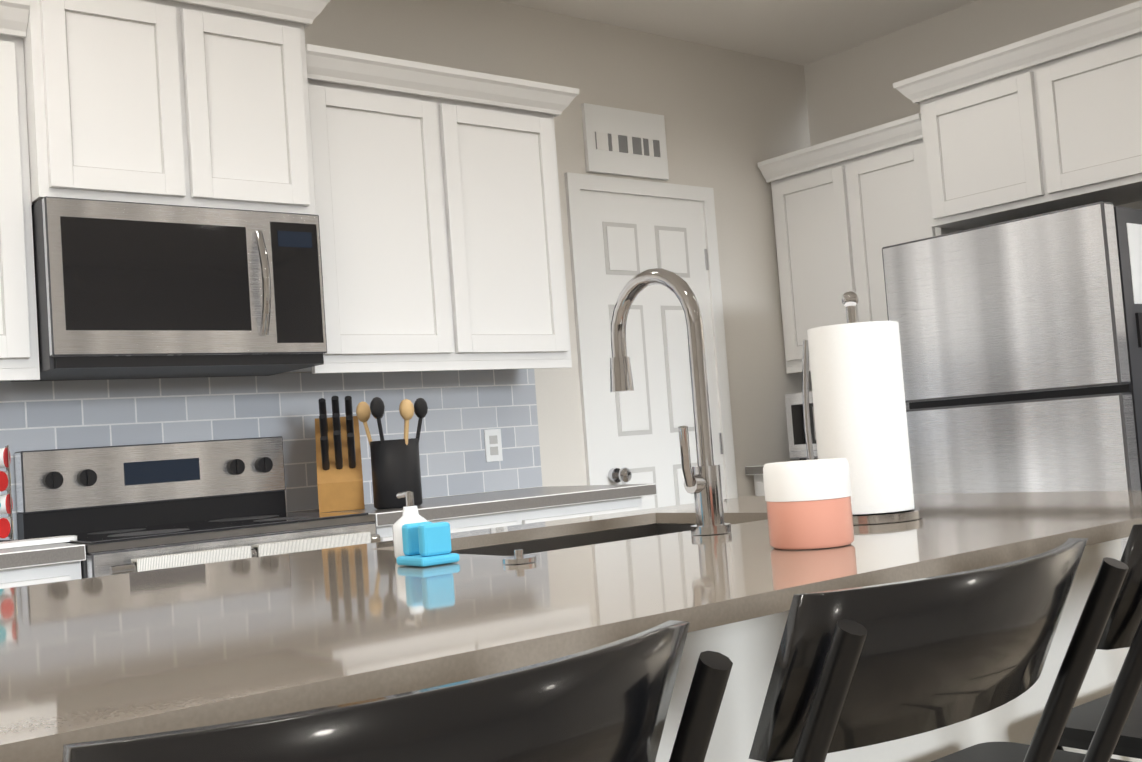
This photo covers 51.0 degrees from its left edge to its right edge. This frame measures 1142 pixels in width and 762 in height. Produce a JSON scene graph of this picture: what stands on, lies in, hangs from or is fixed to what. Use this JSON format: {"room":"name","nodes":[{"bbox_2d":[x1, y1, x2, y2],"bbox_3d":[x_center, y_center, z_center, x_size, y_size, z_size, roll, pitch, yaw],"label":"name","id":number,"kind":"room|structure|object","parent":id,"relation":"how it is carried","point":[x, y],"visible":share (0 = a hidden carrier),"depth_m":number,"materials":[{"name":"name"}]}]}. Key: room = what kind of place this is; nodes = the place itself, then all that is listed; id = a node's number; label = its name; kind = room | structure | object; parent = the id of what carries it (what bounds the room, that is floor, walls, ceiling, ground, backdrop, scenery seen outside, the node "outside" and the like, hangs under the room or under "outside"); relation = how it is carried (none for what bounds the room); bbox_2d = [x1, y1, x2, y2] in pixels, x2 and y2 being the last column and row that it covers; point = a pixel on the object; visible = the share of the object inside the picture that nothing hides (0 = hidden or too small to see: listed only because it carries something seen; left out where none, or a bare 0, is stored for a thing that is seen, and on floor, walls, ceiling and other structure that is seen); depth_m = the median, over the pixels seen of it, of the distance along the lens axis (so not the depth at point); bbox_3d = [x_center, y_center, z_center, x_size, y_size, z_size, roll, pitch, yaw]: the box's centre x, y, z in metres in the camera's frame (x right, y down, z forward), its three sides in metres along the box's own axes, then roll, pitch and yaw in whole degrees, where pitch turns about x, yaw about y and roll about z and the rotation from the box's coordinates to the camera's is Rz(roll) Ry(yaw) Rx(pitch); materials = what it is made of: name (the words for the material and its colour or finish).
{"room":"kitchen","nodes":[
{"label":"kitchen","id":0,"kind":"room"},
{"bbox_2d":[15,0,817,539],"bbox_3d":[-2.217,0.006,2.892,8.860,2.746,0.150,-2,-4,-39],"label":"wall","id":1,"kind":"structure","parent":0,"point":[733,118],"depth_m":5.03,"materials":[{"name":"paint"}]},
{"bbox_2d":[0,0,39,380],"bbox_3d":[-1.695,-0.484,3.047,0.526,0.941,0.338,-2,-4,-39],"label":"upper cabinet","id":2,"kind":"object","parent":1,"relation":"attached to","point":[19,349],"depth_m":3.05,"materials":[{"name":"white wood"}]},
{"bbox_2d":[20,0,219,207],"bbox_3d":[-1.313,-0.782,3.341,0.451,0.650,0.408,-2,-4,-39],"label":"upper cabinet","id":3,"kind":"object","parent":1,"relation":"attached to","point":[120,95],"depth_m":3.18,"materials":[{"name":"white wood"}]},
{"bbox_2d":[11,196,326,381],"bbox_3d":[-1.130,-0.243,3.389,0.760,0.436,0.468,-2,-4,-39],"label":"over-the-range microwave","id":4,"kind":"object","parent":3,"relation":"attached to","point":[130,290],"visible":1,"depth_m":3.22,"materials":[{"name":"grey metal"}]},
{"bbox_2d":[208,0,327,219],"bbox_3d":[-1.064,-0.790,3.541,0.451,0.650,0.408,-2,-4,-39],"label":"upper cabinet","id":5,"kind":"object","parent":1,"relation":"attached to","point":[264,70],"depth_m":3.44,"materials":[{"name":"white wood"}]},
{"bbox_2d":[0,369,541,539],"bbox_3d":[-1.208,0.205,3.576,2.780,0.442,0.008,-2,-4,-39],"label":"tile backsplash","id":6,"kind":"structure","parent":1,"relation":"attached to","point":[466,408],"depth_m":3.84,"materials":[{"name":"tile"}]},
{"bbox_2d":[484,429,502,461],"bbox_3d":[-0.279,0.231,4.306,0.072,0.116,0.007,-2,-4,-39],"label":"electrical outlet plate","id":7,"kind":"object","parent":6,"relation":"attached to","point":[493,445],"visible":1,"depth_m":4.29,"materials":[{"name":"white plastic"}]},
{"bbox_2d":[284,48,479,373],"bbox_3d":[-0.672,-0.516,3.869,0.556,0.941,0.338,-2,-4,-39],"label":"upper cabinet","id":8,"kind":"object","parent":1,"relation":"attached to","point":[428,194],"depth_m":3.75,"materials":[{"name":"white wood"}]},
{"bbox_2d":[444,69,571,370],"bbox_3d":[-0.342,-0.527,4.134,0.555,0.941,0.338,-2,-4,-39],"label":"upper cabinet","id":9,"kind":"object","parent":1,"relation":"attached to","point":[522,320],"depth_m":4.05,"materials":[{"name":"white wood"}]},
{"bbox_2d":[581,103,668,179],"bbox_3d":[0.224,-0.963,4.839,0.430,0.270,0.020,-2,-4,-39],"label":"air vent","id":10,"kind":"object","parent":1,"relation":"attached to","point":[624,142],"visible":0.93,"depth_m":4.82,"materials":[{"name":"white plastic"}]},
{"bbox_2d":[564,172,737,508],"bbox_3d":[0.383,0.234,4.808,0.800,2.110,0.125,-2,-4,-39],"label":"door","id":11,"kind":"structure","parent":1,"relation":"attached to","point":[623,232],"depth_m":4.82,"materials":[{"name":"white wood"}]},
{"bbox_2d":[497,0,977,65],"bbox_3d":[0.315,-1.539,0.492,10.180,0.481,7.600,-2,-4,-39],"label":"ceiling","id":12,"kind":"structure","parent":0,"point":[802,32],"depth_m":4.94,"materials":[{"name":"paint"}]},
{"bbox_2d":[803,0,1141,209],"bbox_3d":[3.466,-0.410,2.875,0.240,2.746,6.960,-2,-4,-39],"label":"wall","id":13,"kind":"structure","parent":0,"point":[850,91],"depth_m":5.16,"materials":[{"name":"paint"}]},
{"bbox_2d":[757,0,1141,373],"bbox_3d":[1.817,-0.680,4.349,0.468,1.066,2.680,-2,-4,-39],"label":"upper cabinet","id":14,"kind":"object","parent":13,"relation":"attached to","point":[1048,121],"visible":0.67,"depth_m":4.50,"materials":[{"name":"white wood"}]},
{"bbox_3d":[0.507,1.086,0.358,10.180,0.060,7.600,-2,-4,-39],"label":"floor","id":15,"kind":"structure","parent":0,"visible":0},
{"bbox_2d":[0,548,85,588],"bbox_3d":[-1.515,0.892,2.870,0.535,0.878,0.603,-2,-4,-39],"label":"base cabinet","id":16,"kind":"object","parent":15,"relation":"on","point":[37,564],"depth_m":2.76,"materials":[{"name":"white wood"}]},
{"bbox_2d":[0,445,13,541],"bbox_3d":[-1.508,0.280,2.987,0.208,0.276,0.208,-2,-4,-39],"label":"pod carousel","id":17,"kind":"object","parent":16,"relation":"on","point":[6,523],"visible":0.94,"depth_m":2.99,"materials":[{"name":"red plastic"}]},
{"bbox_2d":[0,535,76,548],"bbox_3d":[-1.328,0.397,2.950,0.200,0.012,0.100,-2,-4,-39],"label":"cutting board","id":18,"kind":"object","parent":16,"relation":"on","point":[32,542],"visible":0.84,"depth_m":2.92,"materials":[{"name":"white plastic"}]},
{"bbox_2d":[14,436,380,578],"bbox_3d":[-0.978,0.732,3.239,0.764,1.155,0.704,-2,-4,-39],"label":"range","id":19,"kind":"object","parent":15,"relation":"on","point":[120,509],"visible":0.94,"depth_m":3.33,"materials":[{"name":"grey metal"}]},
{"bbox_2d":[62,620,732,761],"bbox_3d":[-0.153,0.644,0.747,0.377,0.955,0.521,-2,-4,-39],"label":"stool","id":20,"kind":"object","parent":15,"relation":"on","point":[609,702],"visible":1,"depth_m":0.61,"materials":[{"name":"black"}]},
{"bbox_2d":[336,504,547,541],"bbox_3d":[-0.479,0.859,3.702,0.580,0.878,0.603,-2,-4,-39],"label":"base cabinet","id":21,"kind":"object","parent":15,"relation":"on","point":[460,517],"depth_m":3.51,"materials":[{"name":"white wood"}]},
{"bbox_2d":[315,396,364,512],"bbox_3d":[-0.716,0.221,3.687,0.134,0.348,0.342,-4,-3,-11],"label":"knife block","id":22,"kind":"object","parent":21,"relation":"on","point":[339,468],"visible":1,"depth_m":3.60,"materials":[{"name":"brown wood"}]},
{"bbox_2d":[356,397,427,508],"bbox_3d":[-0.525,0.211,3.574,0.189,0.330,0.214,-2,-4,-39],"label":"utensil crock","id":23,"kind":"object","parent":21,"relation":"on","point":[395,467],"visible":1,"depth_m":3.51,"materials":[{"name":"black ceramic"}]},
{"bbox_2d":[452,492,651,520],"bbox_3d":[-0.137,0.848,3.977,0.580,0.878,0.603,-2,-4,-39],"label":"base cabinet","id":24,"kind":"object","parent":15,"relation":"on","point":[561,505],"depth_m":3.77,"materials":[{"name":"white wood"}]},
{"bbox_2d":[745,468,764,495],"bbox_3d":[1.186,0.809,5.087,0.603,0.878,0.492,-2,-4,-39],"label":"base cabinet","id":25,"kind":"object","parent":15,"relation":"on","point":[758,476],"depth_m":5.08,"materials":[{"name":"white"}]},
{"bbox_2d":[785,391,908,459],"bbox_3d":[1.239,0.175,5.053,0.416,0.295,0.560,-2,-4,-39],"label":"countertop oven","id":26,"kind":"object","parent":25,"relation":"on","point":[795,425],"visible":0.21,"depth_m":5.10,"materials":[{"name":"white plastic"},{"name":"black glass"}]},
{"bbox_2d":[451,515,1141,761],"bbox_3d":[-0.037,0.712,1.677,2.024,0.898,0.822,-2,-4,-39],"label":"kitchen island","id":27,"kind":"object","parent":15,"relation":"on","point":[752,649],"depth_m":1.70,"materials":[{"name":"white"}]},
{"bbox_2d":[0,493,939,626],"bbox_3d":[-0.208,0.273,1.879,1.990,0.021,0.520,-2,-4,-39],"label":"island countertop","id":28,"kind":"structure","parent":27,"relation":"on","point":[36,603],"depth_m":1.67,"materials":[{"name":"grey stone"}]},
{"bbox_2d":[392,491,428,558],"bbox_3d":[-0.230,0.206,1.718,0.053,0.097,0.057,-2,-4,-39],"label":"soap bottle","id":29,"kind":"object","parent":28,"relation":"on","point":[410,513],"visible":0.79,"depth_m":1.71,"materials":[{"name":"white plastic"}]},
{"bbox_2d":[396,522,459,566],"bbox_3d":[-0.195,0.219,1.619,0.060,0.055,0.070,-2,-4,-39],"label":"sink caddy","id":30,"kind":"object","parent":28,"relation":"on","point":[425,544],"visible":1,"depth_m":1.60,"materials":[{"name":"blue plastic"}]},
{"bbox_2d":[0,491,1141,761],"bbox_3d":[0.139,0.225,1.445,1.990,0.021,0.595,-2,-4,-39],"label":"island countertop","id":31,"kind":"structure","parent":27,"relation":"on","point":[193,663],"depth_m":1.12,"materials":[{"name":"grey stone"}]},
{"bbox_2d":[502,549,535,563],"bbox_3d":[-0.067,0.226,1.548,0.044,0.016,0.043,-2,-4,-39],"label":"stopper","id":32,"kind":"object","parent":31,"relation":"on","point":[518,557],"visible":1,"depth_m":1.54,"materials":[{"name":"silver metal"}]},
{"bbox_2d":[610,268,730,534],"bbox_3d":[0.128,0.029,1.845,0.097,0.410,0.225,-2,-4,-39],"label":"faucet","id":33,"kind":"object","parent":31,"relation":"on","point":[702,482],"visible":1,"depth_m":1.78,"materials":[{"name":"silver metal"}]},
{"bbox_2d":[763,458,854,549],"bbox_3d":[0.296,0.152,1.493,0.106,0.104,0.106,-2,-4,-39],"label":"candle jar","id":34,"kind":"object","parent":31,"relation":"on","point":[808,504],"visible":1,"depth_m":1.45,"materials":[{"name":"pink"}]},
{"bbox_2d":[802,291,921,524],"bbox_3d":[0.433,0.037,1.823,0.156,0.348,0.170,-2,-4,-39],"label":"paper towel holder","id":35,"kind":"object","parent":31,"relation":"on","point":[859,403],"visible":0.83,"depth_m":1.76,"materials":[{"name":"white paper"}]},
{"bbox_2d":[749,538,1128,761],"bbox_3d":[0.221,0.633,1.047,0.377,0.955,0.521,-2,-4,-39],"label":"stool","id":36,"kind":"object","parent":15,"relation":"on","point":[857,667],"visible":1,"depth_m":0.86,"materials":[{"name":"black"}]},
{"bbox_2d":[882,202,1141,554],"bbox_3d":[1.742,0.311,4.237,0.720,1.700,0.853,-2,-4,-39],"label":"fridge","id":37,"kind":"object","parent":15,"relation":"on","point":[1021,346],"visible":0.67,"depth_m":3.95,"materials":[{"name":"grey metal"}]},
{"bbox_2d":[931,524,1141,761],"bbox_3d":[0.595,0.621,1.347,0.377,0.955,0.521,-2,-4,-39],"label":"stool","id":38,"kind":"object","parent":15,"relation":"on","point":[1123,628],"visible":0.96,"depth_m":1.14,"materials":[{"name":"black"}]},
{"bbox_2d":[1056,685,1141,758],"bbox_3d":[0.969,0.609,1.648,0.377,0.955,0.521,-2,-4,-39],"label":"stool","id":39,"kind":"object","parent":15,"relation":"on","point":[1082,723],"visible":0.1,"depth_m":1.69,"materials":[{"name":"black"}]}
]}

